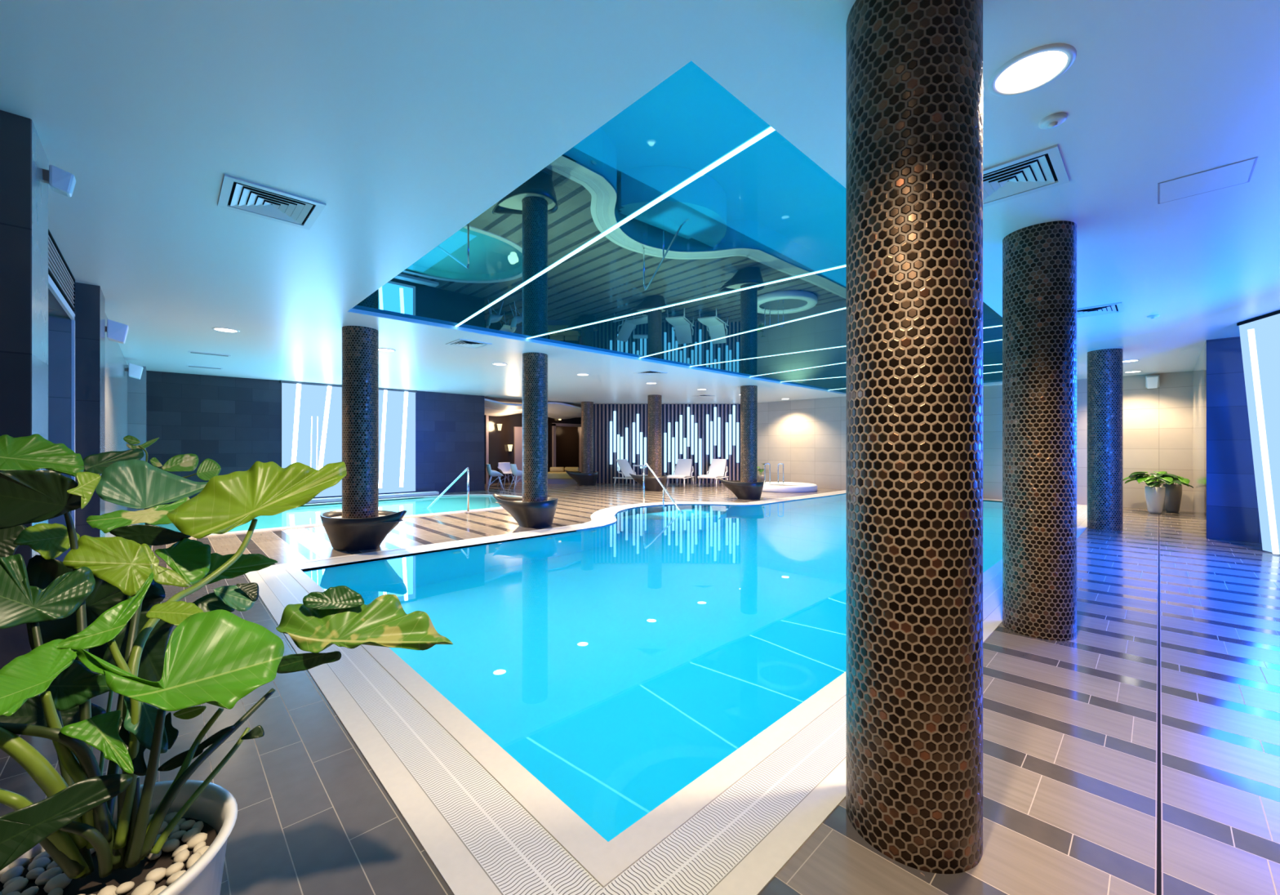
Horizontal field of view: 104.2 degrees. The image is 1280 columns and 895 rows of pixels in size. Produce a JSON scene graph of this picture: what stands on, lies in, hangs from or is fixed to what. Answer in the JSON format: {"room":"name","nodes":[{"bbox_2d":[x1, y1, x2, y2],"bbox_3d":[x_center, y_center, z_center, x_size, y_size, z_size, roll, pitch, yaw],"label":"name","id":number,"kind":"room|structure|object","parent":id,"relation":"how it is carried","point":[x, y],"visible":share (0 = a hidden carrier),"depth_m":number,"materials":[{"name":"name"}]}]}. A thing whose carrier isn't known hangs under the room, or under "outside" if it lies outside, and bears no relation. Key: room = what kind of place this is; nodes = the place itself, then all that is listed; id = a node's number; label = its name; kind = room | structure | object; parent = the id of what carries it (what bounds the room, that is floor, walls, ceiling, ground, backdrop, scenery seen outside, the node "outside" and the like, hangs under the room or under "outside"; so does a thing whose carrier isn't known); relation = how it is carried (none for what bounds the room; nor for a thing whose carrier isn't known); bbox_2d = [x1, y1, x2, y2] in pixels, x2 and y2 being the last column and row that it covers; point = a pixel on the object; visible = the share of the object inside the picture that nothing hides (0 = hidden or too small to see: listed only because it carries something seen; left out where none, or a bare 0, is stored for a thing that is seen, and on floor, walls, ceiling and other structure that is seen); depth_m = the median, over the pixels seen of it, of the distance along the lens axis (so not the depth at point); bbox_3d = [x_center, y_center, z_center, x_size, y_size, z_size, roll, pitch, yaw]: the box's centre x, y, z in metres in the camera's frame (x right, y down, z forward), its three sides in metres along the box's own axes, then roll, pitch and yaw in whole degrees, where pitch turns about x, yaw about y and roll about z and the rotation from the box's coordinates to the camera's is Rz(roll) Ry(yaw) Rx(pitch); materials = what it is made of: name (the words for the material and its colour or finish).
{"room":"spa","nodes":[
{"label":"spa","id":0,"kind":"room"},
{"bbox_2d":[31,119,146,694],"bbox_3d":[-7.194,-0.114,6.200,1.107,3.028,11.117,0,0,-43],"label":"wall","id":1,"kind":"structure","parent":0,"point":[126,396],"depth_m":4.63,"materials":[{"name":"paint"}]},
{"bbox_2d":[0,110,31,669],"bbox_3d":[-4.473,-0.114,1.432,3.528,3.028,0.500,0,0,-44],"label":"column","id":2,"kind":"structure","parent":1,"relation":"attached to","point":[15,130],"depth_m":2.44,"materials":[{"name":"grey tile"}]},
{"bbox_2d":[43,164,75,196],"bbox_3d":[-3.218,-1.470,2.760,0.118,0.134,0.098,0,0,-44],"label":"wall speaker","id":3,"kind":"object","parent":1,"relation":"attached to","point":[60,181],"visible":1,"depth_m":2.74,"materials":[{"name":"white plastic"}]},
{"bbox_2d":[48,274,75,527],"bbox_3d":[-4.619,0.070,3.932,0.022,2.660,2.270,0,0,-44],"label":"door frame","id":4,"kind":"structure","parent":1,"relation":"in","point":[52,287],"depth_m":4.71,"materials":[{"name":"white metal"}]},
{"bbox_2d":[48,228,75,311],"bbox_3d":[-4.625,-1.430,3.947,0.020,0.300,2.120,0,0,-44],"label":"air vent","id":5,"kind":"object","parent":1,"relation":"in","point":[59,271],"visible":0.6,"depth_m":4.08,"materials":[{"name":"black"}]},
{"bbox_2d":[75,282,105,537],"bbox_3d":[-5.739,-0.114,5.206,0.165,3.028,0.600,0,0,-44],"label":"column","id":6,"kind":"structure","parent":1,"relation":"attached to","point":[90,300],"depth_m":5.00,"materials":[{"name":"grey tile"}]},
{"bbox_2d":[105,319,128,343],"bbox_3d":[-6.042,-1.322,5.734,0.214,0.246,0.178,0,0,-44],"label":"wall speaker","id":7,"kind":"object","parent":1,"relation":"attached to","point":[117,331],"visible":0.93,"depth_m":5.69,"materials":[{"name":"white plastic"}]},
{"bbox_2d":[124,363,142,379],"bbox_3d":[-9.411,-1.400,9.263,0.238,0.274,0.198,0,0,-44],"label":"wall speaker","id":8,"kind":"object","parent":1,"relation":"attached to","point":[134,371],"visible":1,"depth_m":9.21,"materials":[{"name":"white plastic"}]},
{"bbox_2d":[16,779,237,894],"bbox_3d":[-1.160,1.124,1.007,0.540,0.548,0.540,0,0,-44],"label":"pot","id":9,"kind":"object","parent":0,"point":[215,806],"depth_m":1.08,"materials":[{"name":"ceramic"}]},
{"bbox_2d":[146,370,484,508],"bbox_3d":[-8.770,-0.114,14.175,7.970,3.028,2.600,0,0,-44],"label":"wall","id":10,"kind":"structure","parent":0,"point":[235,423],"depth_m":11.87,"materials":[{"name":"tile"}]},
{"bbox_2d":[280,380,417,392],"bbox_3d":[-7.670,-1.598,13.360,3.230,0.060,0.100,0,0,-44],"label":"trim","id":11,"kind":"structure","parent":10,"relation":"attached to","point":[281,381],"depth_m":12.90,"materials":[{"name":"grey paint"}]},
{"bbox_2d":[281,382,415,497],"bbox_3d":[-7.658,-0.141,13.348,3.170,2.863,0.123,0,0,-44],"label":"wall panel","id":12,"kind":"object","parent":10,"relation":"attached to","point":[312,415],"visible":0.63,"depth_m":12.99,"materials":[{"name":"glass"}]},
{"bbox_2d":[307,491,439,502],"bbox_3d":[-8.083,1.339,12.325,6.100,0.079,0.260,0,0,-44],"label":"trim","id":13,"kind":"structure","parent":10,"relation":"attached to","point":[424,493],"depth_m":13.47,"materials":[{"name":"beige tile"}]},
{"bbox_2d":[484,410,574,418],"bbox_3d":[-4.221,-1.320,19.510,5.963,0.339,0.700,0,0,-44],"label":"trim","id":14,"kind":"structure","parent":10,"relation":"attached to","point":[549,415],"depth_m":19.11,"materials":[{"name":"white paint"}]},
{"bbox_2d":[484,398,581,417],"bbox_3d":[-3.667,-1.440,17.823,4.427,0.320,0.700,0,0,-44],"label":"trim","id":15,"kind":"structure","parent":10,"relation":"attached to","point":[490,403],"depth_m":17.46,"materials":[{"name":"white paint"}]},
{"bbox_2d":[484,413,581,484],"bbox_3d":[-4.328,-0.089,22.039,9.730,3.078,2.800,0,0,-44],"label":"wall","id":16,"kind":"structure","parent":0,"point":[566,437],"depth_m":19.49,"materials":[{"name":"black"}]},
{"bbox_2d":[485,414,488,484],"bbox_3d":[-5.745,-0.050,18.699,0.100,2.900,0.060,0,0,-44],"label":"trim","id":17,"kind":"structure","parent":16,"relation":"attached to","point":[486,416],"depth_m":18.67,"materials":[{"name":"grey"}]},
{"bbox_2d":[514,426,522,482],"bbox_3d":[-4.792,0.310,19.613,0.340,2.180,0.060,0,0,-44],"label":"trim","id":18,"kind":"structure","parent":16,"relation":"attached to","point":[517,430],"depth_m":19.59,"materials":[{"name":"grey"}]},
{"bbox_2d":[551,422,581,471],"bbox_3d":[-3.082,0.210,21.267,1.560,2.380,0.160,0,0,-44],"label":"door frame","id":19,"kind":"structure","parent":16,"relation":"in","point":[553,424],"depth_m":20.79,"materials":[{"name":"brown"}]},
{"bbox_2d":[0,0,1279,407],"bbox_3d":[-0.156,-1.789,9.551,21.000,0.322,22.000,0,0,-44],"label":"ceiling","id":20,"kind":"structure","parent":0,"point":[410,120],"depth_m":3.03,"materials":[{"name":"white paint"}]},
{"bbox_2d":[187,351,231,356],"bbox_3d":[-7.529,-1.621,8.714,0.560,0.014,0.140,0,0,-44],"label":"ceiling vent","id":21,"kind":"object","parent":20,"relation":"in","point":[193,352],"visible":1,"depth_m":8.69,"materials":[{"name":"white metal"}]},
{"bbox_2d":[211,327,239,332],"bbox_3d":[-5.769,-1.623,6.937,0.304,0.010,0.304,0,0,-44],"label":"recessed light","id":22,"kind":"object","parent":20,"relation":"in","point":[220,329],"visible":1,"depth_m":6.93,"materials":[{"name":"white metal"}]},
{"bbox_2d":[214,328,236,332],"bbox_3d":[-5.769,-1.624,6.937,0.246,0.001,0.246,0,0,-44],"label":"diffuser","id":23,"kind":"object","parent":22,"relation":"attached to","point":[219,329],"depth_m":6.95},
{"bbox_2d":[217,173,325,229],"bbox_3d":[-2.473,-1.623,3.344,0.524,0.014,0.524,0,0,-44],"label":"ceiling vent","id":24,"kind":"object","parent":20,"relation":"in","point":[237,194],"visible":1,"depth_m":3.32,"materials":[{"name":"white metal"}]},
{"bbox_2d":[445,338,492,348],"bbox_3d":[-2.708,-1.623,7.878,0.524,0.014,0.524,0,0,-44],"label":"ceiling vent","id":25,"kind":"object","parent":20,"relation":"in","point":[460,342],"visible":1,"depth_m":7.87,"materials":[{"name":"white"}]},
{"bbox_2d":[455,126,774,326],"bbox_3d":[-0.918,-1.673,4.763,0.034,0.005,5.433,0,0,-37],"label":"light strip","id":26,"kind":"object","parent":20,"relation":"attached to","point":[771,129],"visible":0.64,"depth_m":3.46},
{"bbox_2d":[633,369,667,375],"bbox_3d":[0.234,-1.623,10.965,0.524,0.014,0.524,0,0,-44],"label":"ceiling vent","id":27,"kind":"object","parent":20,"relation":"in","point":[650,372],"visible":1,"depth_m":10.97,"materials":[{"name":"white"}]},
{"bbox_2d":[526,265,845,338],"bbox_3d":[0.324,-1.673,5.954,5.423,0.005,0.034,0,0,40],"label":"light strip","id":28,"kind":"object","parent":20,"relation":"attached to","point":[842,266],"visible":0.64,"depth_m":5.59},
{"bbox_2d":[640,307,845,357],"bbox_3d":[1.618,-1.673,7.196,0.034,0.005,5.441,0,0,-36],"label":"light strip","id":29,"kind":"object","parent":20,"relation":"attached to","point":[842,308],"visible":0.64,"depth_m":7.15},
{"bbox_2d":[689,324,1002,366],"bbox_3d":[3.082,-1.673,8.601,5.412,0.005,0.034,0,0,41],"label":"light strip","id":30,"kind":"object","parent":20,"relation":"attached to","point":[1002,325],"visible":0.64,"depth_m":9.00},
{"bbox_2d":[982,144,1069,207],"bbox_3d":[2.256,-1.623,3.051,0.524,0.014,0.524,0,0,-44],"label":"ceiling vent","id":31,"kind":"object","parent":20,"relation":"in","point":[1045,168],"visible":0.76,"depth_m":2.99,"materials":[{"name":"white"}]},
{"bbox_2d":[987,43,1076,97],"bbox_3d":[1.693,-1.623,2.161,0.304,0.010,0.304,0,0,-44],"label":"recessed light","id":32,"kind":"object","parent":20,"relation":"in","point":[1034,68],"visible":1,"depth_m":2.15,"materials":[{"name":"white metal"}]},
{"bbox_2d":[995,50,1067,92],"bbox_3d":[1.693,-1.624,2.161,0.246,0.001,0.246,0,0,-44],"label":"diffuser","id":33,"kind":"object","parent":32,"relation":"attached to","point":[1033,70],"depth_m":2.16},
{"bbox_2d":[1038,112,1066,129],"bbox_3d":[2.055,-1.610,2.480,0.110,0.036,0.110,0,0,-44],"label":"smoke detector","id":34,"kind":"object","parent":20,"relation":"attached to","point":[1054,120],"visible":1,"depth_m":2.46,"materials":[{"name":"white plastic"}]},
{"bbox_2d":[1076,302,1124,318],"bbox_3d":[5.435,-1.623,5.977,0.524,0.014,0.524,0,0,-44],"label":"ceiling vent","id":35,"kind":"object","parent":20,"relation":"in","point":[1113,308],"visible":0.76,"depth_m":5.93,"materials":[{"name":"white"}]},
{"bbox_2d":[1157,156,1257,204],"bbox_3d":[3.473,-1.626,3.068,0.380,0.002,0.390,0,0,-44],"label":"access hatch","id":36,"kind":"object","parent":20,"relation":"attached to","point":[1236,173],"visible":1,"depth_m":3.06,"materials":[{"name":"white"}]},
{"bbox_2d":[0,481,1279,894],"bbox_3d":[-0.156,1.400,9.551,21.000,0.001,22.000,0,0,-44],"label":"floor","id":37,"kind":"structure","parent":0,"point":[1069,726],"depth_m":2.25,"materials":[{"name":"tile"}]},
{"bbox_2d":[0,433,453,894],"bbox_3d":[-1.212,0.684,1.406,1.003,1.428,1.173,0,0,-44],"label":"potted plant","id":38,"kind":"object","parent":37,"relation":"on","point":[79,618],"visible":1,"depth_m":1.19,"materials":[{"name":"plant"}]},
{"bbox_2d":[0,865,24,883],"bbox_3d":[-1.338,0.911,1.061,0.030,0.023,0.041,0,0,-38],"label":"pebble","id":39,"kind":"object","parent":38,"relation":"on","point":[15,871],"visible":1,"depth_m":1.05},
{"bbox_2d":[1,877,28,894],"bbox_3d":[-1.294,0.913,1.030,0.036,0.023,0.036,0,0,15],"label":"pebble","id":40,"kind":"object","parent":38,"relation":"on","point":[18,885],"visible":1,"depth_m":1.03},
{"bbox_2d":[8,857,29,868],"bbox_3d":[-1.361,0.914,1.090,0.028,0.020,0.030,0,0,19],"label":"pebble","id":41,"kind":"object","parent":38,"relation":"on","point":[22,861],"visible":0.84,"depth_m":1.09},
{"bbox_2d":[19,885,39,894],"bbox_3d":[-1.250,0.914,1.017,0.030,0.022,0.029,0,0,5],"label":"pebble","id":42,"kind":"object","parent":38,"relation":"on","point":[32,890],"visible":1,"depth_m":1.01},
{"bbox_2d":[26,866,44,879],"bbox_3d":[-1.295,0.915,1.067,0.031,0.018,0.022,0,0,-13],"label":"pebble","id":43,"kind":"object","parent":38,"relation":"on","point":[33,873],"visible":0.88,"depth_m":1.06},
{"bbox_2d":[27,856,50,871],"bbox_3d":[-1.313,0.913,1.088,0.034,0.022,0.031,0,0,-7],"label":"pebble","id":44,"kind":"object","parent":38,"relation":"on","point":[43,862],"visible":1,"depth_m":1.08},
{"bbox_2d":[35,866,62,884],"bbox_3d":[-1.253,0.911,1.056,0.031,0.025,0.042,0,0,-11],"label":"pebble","id":45,"kind":"object","parent":38,"relation":"on","point":[46,875],"visible":0.87,"depth_m":1.05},
{"bbox_2d":[48,887,63,894],"bbox_3d":[-1.194,0.915,1.016,0.031,0.017,0.022,0,0,24],"label":"pebble","id":46,"kind":"object","parent":38,"relation":"on","point":[58,891],"visible":1,"depth_m":1.02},
{"bbox_2d":[43,872,72,893],"bbox_3d":[-1.216,0.912,1.042,0.039,0.024,0.042,0,0,-7],"label":"pebble","id":47,"kind":"object","parent":38,"relation":"on","point":[61,880],"visible":0.87,"depth_m":1.03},
{"bbox_2d":[97,884,117,894],"bbox_3d":[-1.088,0.913,1.017,0.031,0.023,0.031,0,0,3],"label":"pebble","id":48,"kind":"object","parent":38,"relation":"on","point":[110,889],"visible":1,"depth_m":1.02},
{"bbox_2d":[115,880,134,894],"bbox_3d":[-1.068,0.915,1.033,0.022,0.019,0.030,0,0,27],"label":"pebble","id":49,"kind":"object","parent":38,"relation":"on","point":[124,887],"visible":1,"depth_m":1.03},
{"bbox_2d":[130,880,155,894],"bbox_3d":[-1.018,0.912,1.020,0.038,0.025,0.042,0,0,-34],"label":"pebble","id":50,"kind":"object","parent":38,"relation":"on","point":[146,887],"visible":1,"depth_m":1.02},
{"bbox_2d":[146,848,161,860],"bbox_3d":[-1.092,0.915,1.120,0.029,0.018,0.024,0,0,4],"label":"pebble","id":51,"kind":"object","parent":38,"relation":"on","point":[152,855],"visible":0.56,"depth_m":1.11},
{"bbox_2d":[144,866,165,883],"bbox_3d":[-1.030,0.912,1.059,0.032,0.023,0.035,0,0,-15],"label":"pebble","id":52,"kind":"object","parent":38,"relation":"on","point":[157,874],"visible":0.94,"depth_m":1.05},
{"bbox_2d":[149,884,167,894],"bbox_3d":[-0.985,0.913,1.015,0.029,0.023,0.033,0,0,-4],"label":"pebble","id":53,"kind":"object","parent":38,"relation":"on","point":[157,891],"visible":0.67,"depth_m":1.01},
{"bbox_2d":[98,435,221,775],"bbox_3d":[-1.450,0.417,1.543,0.278,0.916,0.903,0,0,-44],"label":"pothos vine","id":54,"kind":"object","parent":38,"relation":"in","point":[208,468],"visible":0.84,"depth_m":1.83,"materials":[{"name":"green plant"}]},
{"bbox_2d":[164,811,177,823],"bbox_3d":[-1.153,0.913,1.225,0.035,0.020,0.029,0,0,6],"label":"pebble","id":55,"kind":"object","parent":38,"relation":"on","point":[169,817],"visible":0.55,"depth_m":1.22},
{"bbox_2d":[161,838,180,852],"bbox_3d":[-1.074,0.913,1.140,0.034,0.022,0.031,0,0,26],"label":"pebble","id":56,"kind":"object","parent":38,"relation":"on","point":[171,845],"visible":0.96,"depth_m":1.13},
{"bbox_2d":[164,862,184,876],"bbox_3d":[-1.008,0.914,1.077,0.029,0.020,0.030,0,0,28],"label":"pebble","id":57,"kind":"object","parent":38,"relation":"on","point":[177,866],"visible":0.97,"depth_m":1.07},
{"bbox_2d":[165,869,186,884],"bbox_3d":[-0.984,0.914,1.057,0.034,0.022,0.032,0,0,17],"label":"pebble","id":58,"kind":"object","parent":38,"relation":"on","point":[175,876],"visible":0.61,"depth_m":1.05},
{"bbox_2d":[168,830,186,839],"bbox_3d":[-1.086,0.914,1.169,0.033,0.019,0.024,0,0,-32],"label":"pebble","id":59,"kind":"object","parent":38,"relation":"on","point":[179,834],"visible":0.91,"depth_m":1.16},
{"bbox_2d":[171,844,187,857],"bbox_3d":[-1.042,0.916,1.128,0.026,0.018,0.029,0,0,13],"label":"pebble","id":60,"kind":"object","parent":38,"relation":"on","point":[181,847],"visible":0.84,"depth_m":1.12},
{"bbox_2d":[173,848,189,862],"bbox_3d":[-1.020,0.912,1.107,0.038,0.022,0.027,0,0,35],"label":"pebble","id":61,"kind":"object","parent":38,"relation":"on","point":[182,855],"visible":0.99,"depth_m":1.10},
{"bbox_2d":[179,819,195,830],"bbox_3d":[-1.093,0.915,1.204,0.029,0.018,0.031,0,0,-38],"label":"pebble","id":62,"kind":"object","parent":38,"relation":"on","point":[187,824],"visible":1,"depth_m":1.20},
{"bbox_2d":[181,827,200,842],"bbox_3d":[-1.053,0.912,1.169,0.032,0.023,0.039,0,0,-30],"label":"pebble","id":63,"kind":"object","parent":38,"relation":"on","point":[192,832],"visible":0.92,"depth_m":1.16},
{"bbox_2d":[186,852,201,868],"bbox_3d":[-0.982,0.913,1.097,0.026,0.023,0.036,0,0,-37],"label":"pebble","id":64,"kind":"object","parent":38,"relation":"on","point":[195,856],"visible":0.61,"depth_m":1.09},
{"bbox_2d":[186,832,207,848],"bbox_3d":[-1.028,0.913,1.154,0.037,0.022,0.035,0,0,-29],"label":"pebble","id":65,"kind":"object","parent":38,"relation":"on","point":[196,838],"visible":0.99,"depth_m":1.15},
{"bbox_2d":[192,840,206,853],"bbox_3d":[-1.006,0.915,1.137,0.021,0.017,0.029,0,0,-24],"label":"pebble","id":66,"kind":"object","parent":38,"relation":"on","point":[202,843],"visible":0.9,"depth_m":1.13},
{"bbox_2d":[131,493,522,537],"bbox_3d":[-6.017,1.665,11.183,7.680,0.570,3.910,0,0,-44],"label":"pool","id":67,"kind":"object","parent":37,"relation":"in","point":[305,515],"visible":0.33,"depth_m":11.26,"materials":[{"name":"liquid"}]},
{"bbox_2d":[426,466,469,511],"bbox_3d":[-4.336,1.025,11.067,1.650,1.172,0.045,0,0,33],"label":"pool handrail","id":68,"kind":"object","parent":67,"relation":"attached to","point":[468,468],"visible":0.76,"depth_m":10.62,"materials":[{"name":"silver metal"}]},
{"bbox_2d":[342,325,378,518],"bbox_3d":[-3.888,-0.114,6.927,0.444,3.028,0.444,0,0,-44],"label":"column","id":69,"kind":"structure","parent":37,"relation":"on","point":[360,344],"depth_m":6.74,"materials":[{"name":"tile"}]},
{"bbox_2d":[320,510,407,551],"bbox_3d":[-3.775,1.125,6.886,1.360,0.549,0.840,0,0,20],"label":"bowl planter","id":70,"kind":"object","parent":37,"relation":"on","point":[357,533],"visible":0.9,"depth_m":6.63,"materials":[{"name":"brown metal"}]},
{"bbox_2d":[485,463,503,489],"bbox_3d":[-4.790,0.986,16.394,0.538,0.833,0.561,0,0,-22],"label":"shell chair","id":71,"kind":"object","parent":37,"relation":"on","point":[491,473],"visible":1,"depth_m":16.21,"materials":[{"name":"white plastic"}]},
{"bbox_2d":[497,462,516,486],"bbox_3d":[-4.802,0.986,17.912,0.561,0.833,0.538,0,0,-45],"label":"shell chair","id":72,"kind":"object","parent":37,"relation":"on","point":[504,467],"visible":0.88,"depth_m":18.05,"materials":[{"name":"white plastic"}]},
{"bbox_2d":[509,463,522,488],"bbox_3d":[-4.048,0.986,16.591,0.538,0.833,0.561,0,0,-32],"label":"shell chair","id":73,"kind":"object","parent":37,"relation":"on","point":[515,471],"visible":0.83,"depth_m":16.39,"materials":[{"name":"white plastic"}]},
{"bbox_2d":[492,493,558,528],"bbox_3d":[-2.067,1.125,8.871,1.220,0.549,0.840,0,0,11],"label":"bowl planter","id":74,"kind":"object","parent":37,"relation":"on","point":[536,514],"visible":0.92,"depth_m":8.57,"materials":[{"name":"brown metal"}]},
{"bbox_2d":[522,352,547,502],"bbox_3d":[-1.861,-0.114,8.830,0.444,3.028,0.444,0,0,-44],"label":"column","id":75,"kind":"structure","parent":37,"relation":"on","point":[535,365],"depth_m":8.64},
{"bbox_2d":[547,466,578,484],"bbox_3d":[-2.945,1.099,19.128,1.250,0.599,0.880,0,0,0],"label":"bench","id":76,"kind":"object","parent":37,"relation":"on","point":[557,475],"visible":0.74,"depth_m":18.74,"materials":[{"name":"grey"}]},
{"bbox_2d":[547,471,573,479],"bbox_3d":[-2.945,1.099,19.113,1.250,0.238,0.850,0,0,0],"label":"seat cushion","id":77,"kind":"object","parent":76,"relation":"on","point":[551,475],"depth_m":18.69,"materials":[{"name":"fabric"}]},
{"bbox_2d":[564,470,598,485],"bbox_3d":[-2.130,1.125,18.150,1.220,0.549,0.840,0,0,-9],"label":"bowl planter","id":78,"kind":"object","parent":37,"relation":"on","point":[582,478],"visible":0.95,"depth_m":17.91,"materials":[{"name":"ceramic"}]},
{"bbox_2d":[581,401,593,472],"bbox_3d":[-1.922,-0.114,18.181,0.444,3.028,0.444,0,0,-44],"label":"column","id":79,"kind":"structure","parent":37,"relation":"on","point":[587,407],"depth_m":17.99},
{"bbox_2d":[613,458,635,485],"bbox_3d":[-0.142,0.927,17.501,1.604,0.948,0.734,0,0,41],"label":"sun lounger","id":80,"kind":"object","parent":37,"relation":"on","point":[625,468],"visible":0.62,"depth_m":17.75,"materials":[{"name":"white plastic"}]},
{"bbox_2d":[629,473,666,491],"bbox_3d":[0.261,1.125,15.840,1.220,0.549,0.840,0,0,-6],"label":"bowl planter","id":81,"kind":"object","parent":37,"relation":"on","point":[651,484],"visible":0.84,"depth_m":15.59,"materials":[{"name":"ceramic"}]},
{"bbox_2d":[648,394,662,476],"bbox_3d":[0.470,-0.114,15.861,0.444,3.028,0.444,0,0,-44],"label":"column","id":82,"kind":"structure","parent":37,"relation":"on","point":[655,402],"depth_m":15.67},
{"bbox_2d":[245,489,1087,894],"bbox_3d":[2.635,2.197,9.267,15.321,1.606,7.992,0,0,-44],"label":"swimming pool","id":83,"kind":"object","parent":37,"relation":"in","point":[633,699],"visible":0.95,"depth_m":2.82,"materials":[{"name":"liquid"}]},
{"bbox_2d":[643,462,681,511],"bbox_3d":[0.573,1.040,11.242,0.107,1.321,1.676,0,0,-35],"label":"pool handrail","id":84,"kind":"object","parent":83,"relation":"attached to","point":[645,464],"visible":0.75,"depth_m":11.47,"materials":[{"name":"silver metal"}]},
{"bbox_2d":[666,458,694,487],"bbox_3d":[1.433,0.927,17.757,0.734,0.948,1.604,0,0,19],"label":"sun lounger","id":85,"kind":"object","parent":37,"relation":"on","point":[683,467],"visible":0.98,"depth_m":18.14,"materials":[{"name":"white plastic"}]},
{"bbox_2d":[697,458,728,487],"bbox_3d":[2.618,0.927,17.765,0.734,0.948,1.604,0,0,27],"label":"sun lounger","id":86,"kind":"object","parent":37,"relation":"on","point":[717,468],"visible":1,"depth_m":18.11,"materials":[{"name":"white plastic"}]},
{"bbox_2d":[718,477,764,499],"bbox_3d":[2.728,1.125,13.455,1.220,0.549,0.840,0,0,6],"label":"bowl planter","id":87,"kind":"object","parent":37,"relation":"on","point":[747,491],"visible":0.91,"depth_m":13.18,"materials":[{"name":"brown metal"}]},
{"bbox_2d":[740,385,757,482],"bbox_3d":[2.937,-0.114,13.434,0.444,3.028,0.444,0,0,-44],"label":"column","id":88,"kind":"structure","parent":37,"relation":"on","point":[748,393],"depth_m":13.24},
{"bbox_2d":[762,481,817,492],"bbox_3d":[4.649,1.302,16.171,2.100,0.195,2.100,0,0,-44],"label":"whirlpool","id":89,"kind":"object","parent":37,"relation":"on","point":[774,486],"visible":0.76,"depth_m":15.34,"materials":[{"name":"white plastic"}]},
{"bbox_2d":[845,0,982,873],"bbox_3d":[1.007,-0.114,1.853,0.444,3.028,0.444,0,0,-44],"label":"column","id":90,"kind":"structure","parent":37,"relation":"on","point":[914,68],"depth_m":1.66,"materials":[{"name":"tile"}]},
{"bbox_2d":[1002,220,1076,640],"bbox_3d":[3.049,-0.114,3.813,0.444,3.028,0.444,0,0,-44],"label":"column","id":91,"kind":"structure","parent":37,"relation":"on","point":[1039,260],"depth_m":3.64,"materials":[{"name":"tile"}]},
{"bbox_2d":[1087,348,1123,530],"bbox_3d":[7.913,-0.114,8.479,0.444,3.028,0.444,0,0,-44],"label":"column","id":92,"kind":"structure","parent":37,"relation":"on","point":[1104,366],"depth_m":8.31,"materials":[{"name":"tile"}]},
{"bbox_2d":[1123,471,1193,513],"bbox_3d":[10.726,0.955,10.472,0.694,0.887,1.071,0,0,-16],"label":"lily","id":93,"kind":"object","parent":37,"relation":"on","point":[1154,494],"visible":1,"depth_m":10.36,"materials":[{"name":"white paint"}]},
{"bbox_2d":[1144,485,1164,513],"bbox_3d":[10.818,1.119,10.463,0.300,0.558,0.300,0,0,-44],"label":"pot","id":94,"kind":"object","parent":93,"relation":"on","point":[1155,495],"depth_m":10.37,"materials":[{"name":"ceramic"}]},
{"bbox_2d":[1154,513,1163,894],"bbox_3d":[6.061,1.399,5.816,14.400,0.002,0.019,0,0,-44],"label":"drain","id":95,"kind":"object","parent":37,"relation":"on","point":[1158,887],"visible":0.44,"depth_m":2.18,"materials":[{"name":"black"}]},
{"bbox_2d":[1151,471,1189,512],"bbox_3d":[11.283,0.969,10.657,0.639,0.858,0.639,0,0,-44],"label":"lily","id":96,"kind":"object","parent":37,"relation":"on","point":[1173,491],"visible":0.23,"depth_m":10.58,"materials":[{"name":"grey"}]},
{"bbox_2d":[1163,483,1182,512],"bbox_3d":[11.410,1.099,10.670,0.280,0.598,0.280,0,0,-44],"label":"pot","id":97,"kind":"object","parent":96,"relation":"on","point":[1173,491],"depth_m":10.58,"materials":[{"name":"grey"}]},
{"bbox_2d":[1236,310,1279,554],"bbox_3d":[7.638,-0.119,5.368,0.472,3.008,2.855,0,0,21],"label":"panel","id":98,"kind":"object","parent":37,"relation":"on","point":[1260,336],"visible":1,"depth_m":6.35,"materials":[{"name":"white"}]},
{"bbox_2d":[593,404,740,483],"bbox_3d":[1.322,-0.114,19.125,6.228,3.028,0.150,0,0,0],"label":"wall slats","id":99,"kind":"structure","parent":0,"point":[597,405],"depth_m":19.05,"materials":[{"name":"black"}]},
{"bbox_2d":[595,404,738,483],"bbox_3d":[1.238,-0.109,18.922,5.888,3.018,0.217,0,0,0],"label":"screen","id":100,"kind":"object","parent":99,"relation":"attached to","point":[686,440],"visible":0.75,"depth_m":18.93,"materials":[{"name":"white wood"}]},
{"bbox_2d":[757,370,1192,511],"bbox_3d":[8.139,-0.114,14.772,0.200,3.028,11.450,0,0,-44],"label":"wall","id":101,"kind":"structure","parent":0,"point":[807,437],"depth_m":13.21,"materials":[{"name":"beige tile"}]},
{"bbox_2d":[1145,374,1159,388],"bbox_3d":[11.380,-1.438,11.056,0.262,0.302,0.218,0,0,-44],"label":"wall speaker","id":102,"kind":"object","parent":101,"relation":"attached to","point":[1151,381],"visible":1,"depth_m":10.99,"materials":[{"name":"white plastic"}]},
{"bbox_2d":[1192,346,1204,533],"bbox_3d":[10.684,-0.114,9.072,4.020,3.028,0.700,0,0,-44],"label":"wall","id":103,"kind":"structure","parent":0,"point":[1198,370],"depth_m":9.04,"materials":[{"name":"beige tile"}]},
{"bbox_2d":[1204,336,1262,542],"bbox_3d":[9.475,-0.114,7.082,0.480,3.028,1.900,0,0,-44],"label":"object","id":104,"kind":"structure","parent":103,"relation":"attached to","point":[1231,511],"depth_m":7.45,"materials":[{"name":"tile"}]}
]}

